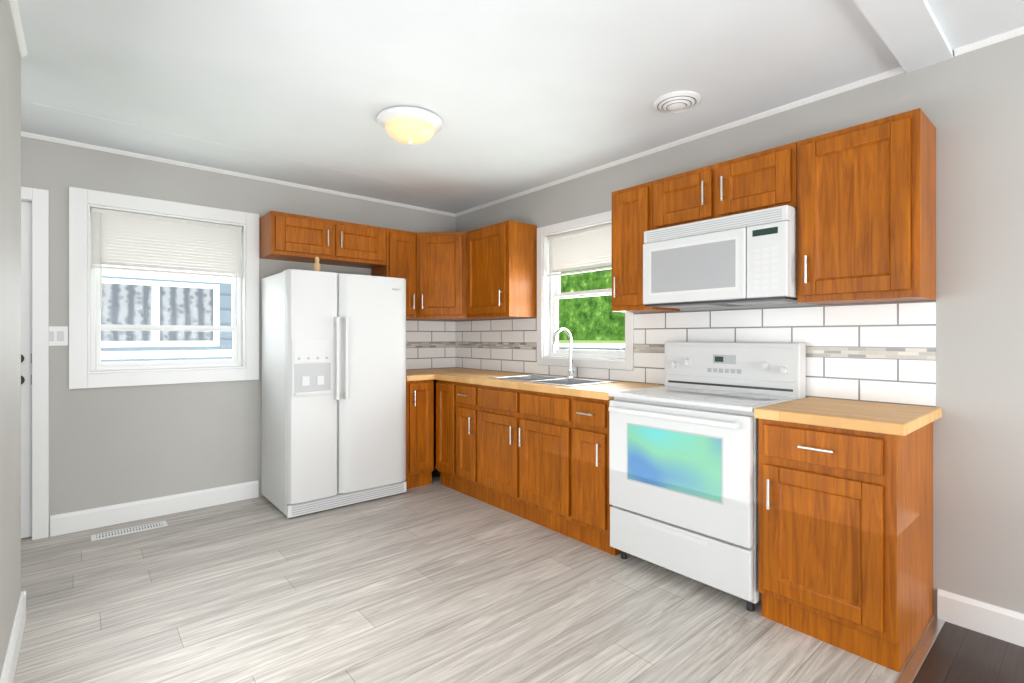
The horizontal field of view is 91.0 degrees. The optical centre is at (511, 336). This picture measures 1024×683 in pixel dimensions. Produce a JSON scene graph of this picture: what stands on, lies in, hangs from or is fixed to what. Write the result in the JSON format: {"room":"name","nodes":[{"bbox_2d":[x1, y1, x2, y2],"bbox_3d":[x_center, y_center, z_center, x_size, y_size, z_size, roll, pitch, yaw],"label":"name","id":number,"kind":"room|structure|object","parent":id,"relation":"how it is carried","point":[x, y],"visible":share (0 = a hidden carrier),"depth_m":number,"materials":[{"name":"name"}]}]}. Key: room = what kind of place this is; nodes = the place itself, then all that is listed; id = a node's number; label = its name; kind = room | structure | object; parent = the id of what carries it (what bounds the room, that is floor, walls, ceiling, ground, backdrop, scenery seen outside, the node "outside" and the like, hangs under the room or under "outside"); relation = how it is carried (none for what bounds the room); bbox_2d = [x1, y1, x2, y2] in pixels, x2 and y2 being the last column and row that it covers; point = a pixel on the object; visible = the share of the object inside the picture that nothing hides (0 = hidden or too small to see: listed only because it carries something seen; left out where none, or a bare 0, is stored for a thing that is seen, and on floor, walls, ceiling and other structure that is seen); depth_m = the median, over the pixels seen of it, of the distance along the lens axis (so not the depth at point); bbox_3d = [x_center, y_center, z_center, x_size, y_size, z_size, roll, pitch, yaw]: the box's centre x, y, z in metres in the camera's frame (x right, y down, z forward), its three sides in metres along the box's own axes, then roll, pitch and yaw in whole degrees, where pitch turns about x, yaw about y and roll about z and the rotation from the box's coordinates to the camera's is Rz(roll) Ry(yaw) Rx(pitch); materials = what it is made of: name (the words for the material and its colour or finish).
{"room":"kitchen","nodes":[
{"label":"kitchen","id":0,"kind":"room"},
{"bbox_2d":[0,0,20,677],"bbox_3d":[0.176,0.000,-0.606,0.120,2.440,7.150,0,0,-41],"label":"wall","id":1,"kind":"structure","parent":0,"point":[10,324],"depth_m":1.81,"materials":[{"name":"grey paint"}]},
{"bbox_2d":[0,591,25,682],"bbox_3d":[0.174,1.157,-0.500,0.015,0.125,7.015,0,0,-40],"label":"baseboard","id":2,"kind":"structure","parent":1,"relation":"attached to","point":[11,659],"depth_m":1.86,"materials":[{"name":"white wood"}]},
{"bbox_2d":[8,0,26,57],"bbox_3d":[0.180,-1.208,-0.504,0.020,0.024,7.000,0,0,-40],"label":"crown molding","id":3,"kind":"structure","parent":1,"relation":"attached to","point":[17,23],"depth_m":1.95,"materials":[{"name":"white wood"}]},
{"bbox_2d":[21,136,455,535],"bbox_3d":[-2.182,0.000,3.732,4.430,2.440,0.150,0,0,-41],"label":"wall","id":4,"kind":"structure","parent":0,"point":[108,446],"depth_m":3.41,"materials":[{"name":"grey paint"}]},
{"bbox_2d":[21,201,30,537],"bbox_3d":[-3.233,0.199,2.793,0.822,2.030,0.083,0,0,-41],"label":"door","id":5,"kind":"structure","parent":4,"relation":"in","point":[25,369],"depth_m":3.04,"materials":[{"name":"white wood"}]},
{"bbox_2d":[21,186,48,539],"bbox_3d":[-3.248,0.163,2.810,0.978,2.114,0.168,0,0,-41],"label":"door frame","id":6,"kind":"structure","parent":4,"relation":"attached to","point":[39,198],"depth_m":3.04,"materials":[{"name":"white wood"}]},
{"bbox_2d":[49,326,67,345],"bbox_3d":[-2.806,-0.005,3.093,0.116,0.120,0.010,0,0,-41],"label":"switch plate","id":7,"kind":"object","parent":4,"relation":"attached to","point":[58,335],"visible":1,"depth_m":3.10,"materials":[{"name":"white plastic"}]},
{"bbox_2d":[50,480,258,536],"bbox_3d":[-2.379,1.157,3.456,1.170,0.125,0.015,0,0,-40],"label":"baseboard","id":8,"kind":"structure","parent":4,"relation":"attached to","point":[76,521],"depth_m":3.39,"materials":[{"name":"white wood"}]},
{"bbox_2d":[69,187,258,388],"bbox_3d":[-2.393,-0.305,3.540,1.090,1.260,0.168,0,0,-41],"label":"window","id":9,"kind":"structure","parent":4,"relation":"in","point":[86,328],"depth_m":3.41,"materials":[{"name":"white"}]},
{"bbox_2d":[91,208,241,308],"bbox_3d":[-2.376,-0.506,3.521,0.874,0.650,0.038,0,0,-41],"label":"window blind","id":10,"kind":"object","parent":9,"relation":"attached to","point":[126,239],"visible":0.96,"depth_m":3.48,"materials":[{"name":"white fabric"}]},
{"bbox_2d":[21,131,455,216],"bbox_3d":[-2.126,-1.208,3.668,4.130,0.024,0.020,0,0,-40],"label":"crown molding","id":11,"kind":"structure","parent":4,"relation":"attached to","point":[25,134],"depth_m":3.63,"materials":[{"name":"white wood"}]},
{"bbox_2d":[260,211,385,268],"bbox_3d":[-1.471,-0.755,4.005,0.903,0.310,0.352,0,0,-41],"label":"upper cabinet","id":12,"kind":"object","parent":4,"relation":"attached to","point":[294,237],"visible":1,"depth_m":3.85,"materials":[{"name":"brown wood"}]},
{"bbox_2d":[371,228,415,318],"bbox_3d":[-1.019,-0.535,4.391,0.282,0.750,0.352,0,0,-41],"label":"upper cabinet","id":13,"kind":"object","parent":4,"relation":"attached to","point":[400,253],"visible":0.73,"depth_m":4.30,"materials":[{"name":"brown wood"}]},
{"bbox_2d":[406,320,453,369],"bbox_3d":[-0.906,0.073,4.718,0.870,0.463,0.007,0,0,-40],"label":"tile backsplash","id":14,"kind":"structure","parent":4,"relation":"attached to","point":[429,343],"depth_m":4.81,"materials":[{"name":"white tile"}]},
{"bbox_2d":[13,468,936,682],"bbox_3d":[-0.971,1.250,2.314,4.430,0.060,3.880,0,0,-41],"label":"floor","id":15,"kind":"structure","parent":0,"point":[436,581],"depth_m":2.26,"materials":[{"name":"plastic"}]},
{"bbox_2d":[91,520,167,540],"bbox_3d":[-2.403,1.216,3.168,0.380,0.008,0.110,0,0,-41],"label":"floor vent","id":16,"kind":"object","parent":15,"relation":"in","point":[128,530],"visible":1,"depth_m":3.15,"materials":[{"name":"white metal"}]},
{"bbox_2d":[262,269,405,517],"bbox_3d":[-1.338,0.383,3.846,0.890,1.675,0.703,0,0,-41],"label":"refrigerator","id":17,"kind":"object","parent":15,"relation":"on","point":[333,390],"visible":1,"depth_m":3.58,"materials":[{"name":"white metal"}]},
{"bbox_2d":[313,257,320,270],"bbox_3d":[-1.409,-0.518,3.636,0.060,0.125,0.058,0,0,-41],"label":"figurine","id":18,"kind":"object","parent":17,"relation":"on","point":[316,266],"visible":0.81,"depth_m":3.62,"materials":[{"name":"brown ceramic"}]},
{"bbox_2d":[405,380,433,488],"bbox_3d":[-0.922,0.785,4.274,0.257,0.870,0.656,0,0,-41],"label":"base cabinet","id":19,"kind":"object","parent":15,"relation":"on","point":[419,431],"visible":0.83,"depth_m":4.06,"materials":[{"name":"brown wood"}]},
{"bbox_2d":[433,379,459,491],"bbox_3d":[-0.505,0.785,4.465,0.622,0.870,0.904,0,0,-41],"label":"base cabinet","id":20,"kind":"object","parent":15,"relation":"on","point":[445,404],"visible":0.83,"depth_m":4.04,"materials":[{"name":"brown wood"}]},
{"bbox_2d":[456,382,481,500],"bbox_3d":[-0.133,0.785,4.003,0.656,0.870,0.278,0,0,-41],"label":"base cabinet","id":21,"kind":"object","parent":15,"relation":"on","point":[466,429],"visible":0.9,"depth_m":3.81,"materials":[{"name":"brown wood"}]},
{"bbox_2d":[477,385,575,539],"bbox_3d":[0.264,0.785,3.539,0.656,0.870,0.938,0,0,-41],"label":"base cabinet","id":22,"kind":"object","parent":15,"relation":"on","point":[524,454],"visible":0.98,"depth_m":3.29,"materials":[{"name":"brown wood"}]},
{"bbox_2d":[406,368,664,399],"bbox_3d":[-0.114,0.328,3.804,0.884,0.043,2.419,0,0,-41],"label":"countertop","id":23,"kind":"structure","parent":22,"relation":"on","point":[482,377],"depth_m":3.44,"materials":[{"name":"beige wood"}]},
{"bbox_2d":[490,375,617,385],"bbox_3d":[0.272,0.388,3.553,0.472,0.175,0.814,0,0,-41],"label":"sink basin","id":24,"kind":"object","parent":23,"relation":"in","point":[554,380],"visible":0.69,"depth_m":3.59,"materials":[{"name":"silver metal"}]},
{"bbox_2d":[552,328,575,377],"bbox_3d":[0.383,0.116,3.624,0.217,0.365,0.096,0,0,-41],"label":"gooseneck faucet","id":25,"kind":"object","parent":23,"relation":"on","point":[571,372],"visible":1,"depth_m":3.66,"materials":[{"name":"silver metal"}]},
{"bbox_2d":[572,396,620,555],"bbox_3d":[0.663,0.785,3.071,0.656,0.870,0.288,0,0,-41],"label":"base cabinet","id":26,"kind":"object","parent":15,"relation":"on","point":[591,505],"visible":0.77,"depth_m":2.88,"materials":[{"name":"brown wood"}]},
{"bbox_2d":[608,342,805,611],"bbox_3d":[0.995,0.625,2.642,0.680,1.190,0.778,0,0,-41],"label":"range","id":27,"kind":"object","parent":15,"relation":"on","point":[683,470],"visible":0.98,"depth_m":2.47,"materials":[{"name":"white metal"}]},
{"bbox_2d":[758,419,932,671],"bbox_3d":[1.433,0.785,2.170,0.656,0.870,0.488,0,0,-41],"label":"base cabinet","id":28,"kind":"object","parent":15,"relation":"on","point":[845,539],"visible":0.92,"depth_m":1.96,"materials":[{"name":"brown wood"}]},
{"bbox_2d":[754,397,941,435],"bbox_3d":[1.448,0.328,2.166,0.636,0.043,0.523,0,0,-41],"label":"countertop","id":29,"kind":"structure","parent":28,"relation":"on","point":[892,419],"depth_m":2.04,"materials":[{"name":"beige wood"}]},
{"bbox_2d":[17,0,1023,213],"bbox_3d":[0.523,-1.270,0.565,4.430,0.100,8.480,0,0,-41],"label":"ceiling","id":30,"kind":"structure","parent":0,"point":[517,96],"depth_m":2.35,"materials":[{"name":"paint"}]},
{"bbox_2d":[32,103,487,202],"bbox_3d":[-1.354,-1.219,3.611,3.030,0.001,0.020,0,0,-41],"label":"batten","id":31,"kind":"object","parent":30,"relation":"attached to","point":[239,148],"visible":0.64,"depth_m":3.22,"materials":[{"name":"paint"}]},
{"bbox_2d":[377,106,442,143],"bbox_3d":[-0.572,-1.151,2.825,0.364,0.138,0.364,0,0,-41],"label":"dome ceiling light","id":32,"kind":"object","parent":30,"relation":"attached to","point":[408,125],"visible":1,"depth_m":2.73,"materials":[{"name":"white"}]},
{"bbox_2d":[653,91,700,113],"bbox_3d":[0.854,-1.202,2.610,0.236,0.034,0.236,0,0,-41],"label":"ceiling vent","id":33,"kind":"object","parent":30,"relation":"in","point":[676,102],"visible":0.98,"depth_m":2.57,"materials":[{"name":"white plastic"}]},
{"bbox_2d":[853,0,952,72],"bbox_3d":[0.682,-1.206,1.227,3.030,0.028,0.160,0,0,-41],"label":"ceiling beam","id":34,"kind":"structure","parent":30,"relation":"attached to","point":[911,35],"depth_m":1.96,"materials":[{"name":"paint"}]},
{"bbox_2d":[537,210,633,369],"bbox_3d":[0.569,-0.330,3.793,0.168,1.110,0.940,0,0,-41],"label":"window","id":35,"kind":"structure","parent":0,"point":[547,321],"depth_m":3.94,"materials":[{"name":"white"}]},
{"bbox_2d":[559,343,624,350],"bbox_3d":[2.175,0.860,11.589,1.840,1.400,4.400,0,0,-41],"label":"window sill","id":36,"kind":"structure","parent":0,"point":[592,346],"depth_m":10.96,"materials":[{"name":"white paint"}]},
{"bbox_2d":[456,34,1023,616],"bbox_3d":[2.199,0.000,1.898,0.150,2.440,8.330,0,0,-41],"label":"wall","id":37,"kind":"structure","parent":0,"point":[970,104],"depth_m":2.12,"materials":[{"name":"grey paint"}]},
{"bbox_2d":[406,232,486,320],"bbox_3d":[-0.597,-0.535,4.585,0.606,0.750,0.606,0,0,-41],"label":"upper cabinet","id":38,"kind":"object","parent":37,"relation":"attached to","point":[440,275],"visible":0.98,"depth_m":4.37,"materials":[{"name":"brown wood"}]},
{"bbox_2d":[466,220,536,318],"bbox_3d":[-0.116,-0.535,4.218,0.352,0.750,0.573,0,0,-41],"label":"upper cabinet","id":39,"kind":"object","parent":37,"relation":"attached to","point":[501,270],"visible":1,"depth_m":4.05,"materials":[{"name":"brown wood"}]},
{"bbox_2d":[548,223,611,307],"bbox_3d":[0.549,-0.521,3.776,0.038,0.580,0.784,0,0,-41],"label":"blinds","id":40,"kind":"object","parent":37,"relation":"attached to","point":[590,247],"visible":0.71,"depth_m":3.81,"materials":[{"name":"white fabric"}]},
{"bbox_2d":[612,181,679,312],"bbox_3d":[0.814,-0.535,3.128,0.352,0.750,0.298,0,0,-41],"label":"upper cabinet","id":41,"kind":"object","parent":37,"relation":"attached to","point":[632,215],"visible":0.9,"depth_m":3.05,"materials":[{"name":"brown wood"}]},
{"bbox_2d":[456,66,904,216],"bbox_3d":[0.607,-1.208,3.631,0.020,0.024,3.585,0,0,-40],"label":"crown molding","id":42,"kind":"structure","parent":37,"relation":"attached to","point":[899,70],"depth_m":2.92,"materials":[{"name":"white wood"}]},
{"bbox_2d":[454,300,935,406],"bbox_3d":[0.640,0.073,3.601,0.007,0.463,3.712,0,0,-40],"label":"tile backsplash","id":43,"kind":"structure","parent":37,"relation":"attached to","point":[879,352],"depth_m":2.57,"materials":[{"name":"white tile"}]},
{"bbox_2d":[653,142,796,229],"bbox_3d":[1.165,-0.757,2.718,0.352,0.305,0.778,0,0,-41],"label":"upper cabinet","id":44,"kind":"object","parent":37,"relation":"attached to","point":[764,179],"visible":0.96,"depth_m":2.56,"materials":[{"name":"brown wood"}]},
{"bbox_2d":[643,205,796,308],"bbox_3d":[1.145,-0.386,2.701,0.402,0.432,0.772,0,0,-41],"label":"over-the-range microwave","id":45,"kind":"object","parent":44,"relation":"attached to","point":[746,259],"visible":0.98,"depth_m":2.50,"materials":[{"name":"white plastic"},{"name":"glass"},{"name":"painted metal"}]},
{"bbox_2d":[797,108,935,304],"bbox_3d":[1.566,-0.535,2.248,0.352,0.750,0.453,0,0,-41],"label":"upper cabinet","id":46,"kind":"object","parent":37,"relation":"attached to","point":[866,212],"visible":1,"depth_m":2.13,"materials":[{"name":"brown wood"}]},
{"bbox_2d":[937,589,1023,646],"bbox_3d":[3.296,1.157,0.487,0.015,0.125,4.460,0,0,-40],"label":"baseboard","id":47,"kind":"structure","parent":37,"relation":"attached to","point":[1001,623],"depth_m":2.07,"materials":[{"name":"white wood"}]},
{"bbox_2d":[954,26,1023,55],"bbox_3d":[3.312,-1.208,0.464,0.020,0.024,4.405,0,0,-40],"label":"crown molding","id":48,"kind":"structure","parent":37,"relation":"attached to","point":[1013,33],"depth_m":2.05,"materials":[{"name":"white wood"}]},
{"bbox_2d":[912,621,1023,682],"bbox_3d":[2.213,1.250,-0.543,3.300,0.060,4.600,0,0,-41],"label":"floor","id":49,"kind":"structure","parent":0,"point":[958,654],"depth_m":1.90,"materials":[{"name":"wood"}]},
{"bbox_2d":[896,618,944,682],"bbox_3d":[0.708,1.218,1.196,2.990,0.005,0.036,0,0,-41],"label":"threshold strip","id":50,"kind":"object","parent":49,"relation":"on","point":[914,664],"depth_m":1.94,"materials":[{"name":"brown wood"}]},
{"label":"outside","id":51,"kind":"structure","parent":0,"visible":0},
{"bbox_2d":[559,265,624,343],"bbox_3d":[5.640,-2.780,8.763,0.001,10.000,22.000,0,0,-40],"label":"trees","id":52,"kind":"object","parent":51,"point":[595,330],"depth_m":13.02,"materials":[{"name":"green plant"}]},
{"bbox_3d":[0.705,1.570,4.548,12.980,0.100,22.000,0,0,-40],"label":"lawn","id":53,"kind":"structure","parent":0,"visible":0},
{"bbox_2d":[101,265,232,361],"bbox_3d":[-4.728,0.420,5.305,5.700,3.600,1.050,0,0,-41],"label":"house","id":54,"kind":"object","parent":53,"relation":"on","point":[191,313],"depth_m":6.15,"materials":[{"name":"white"}]}
]}

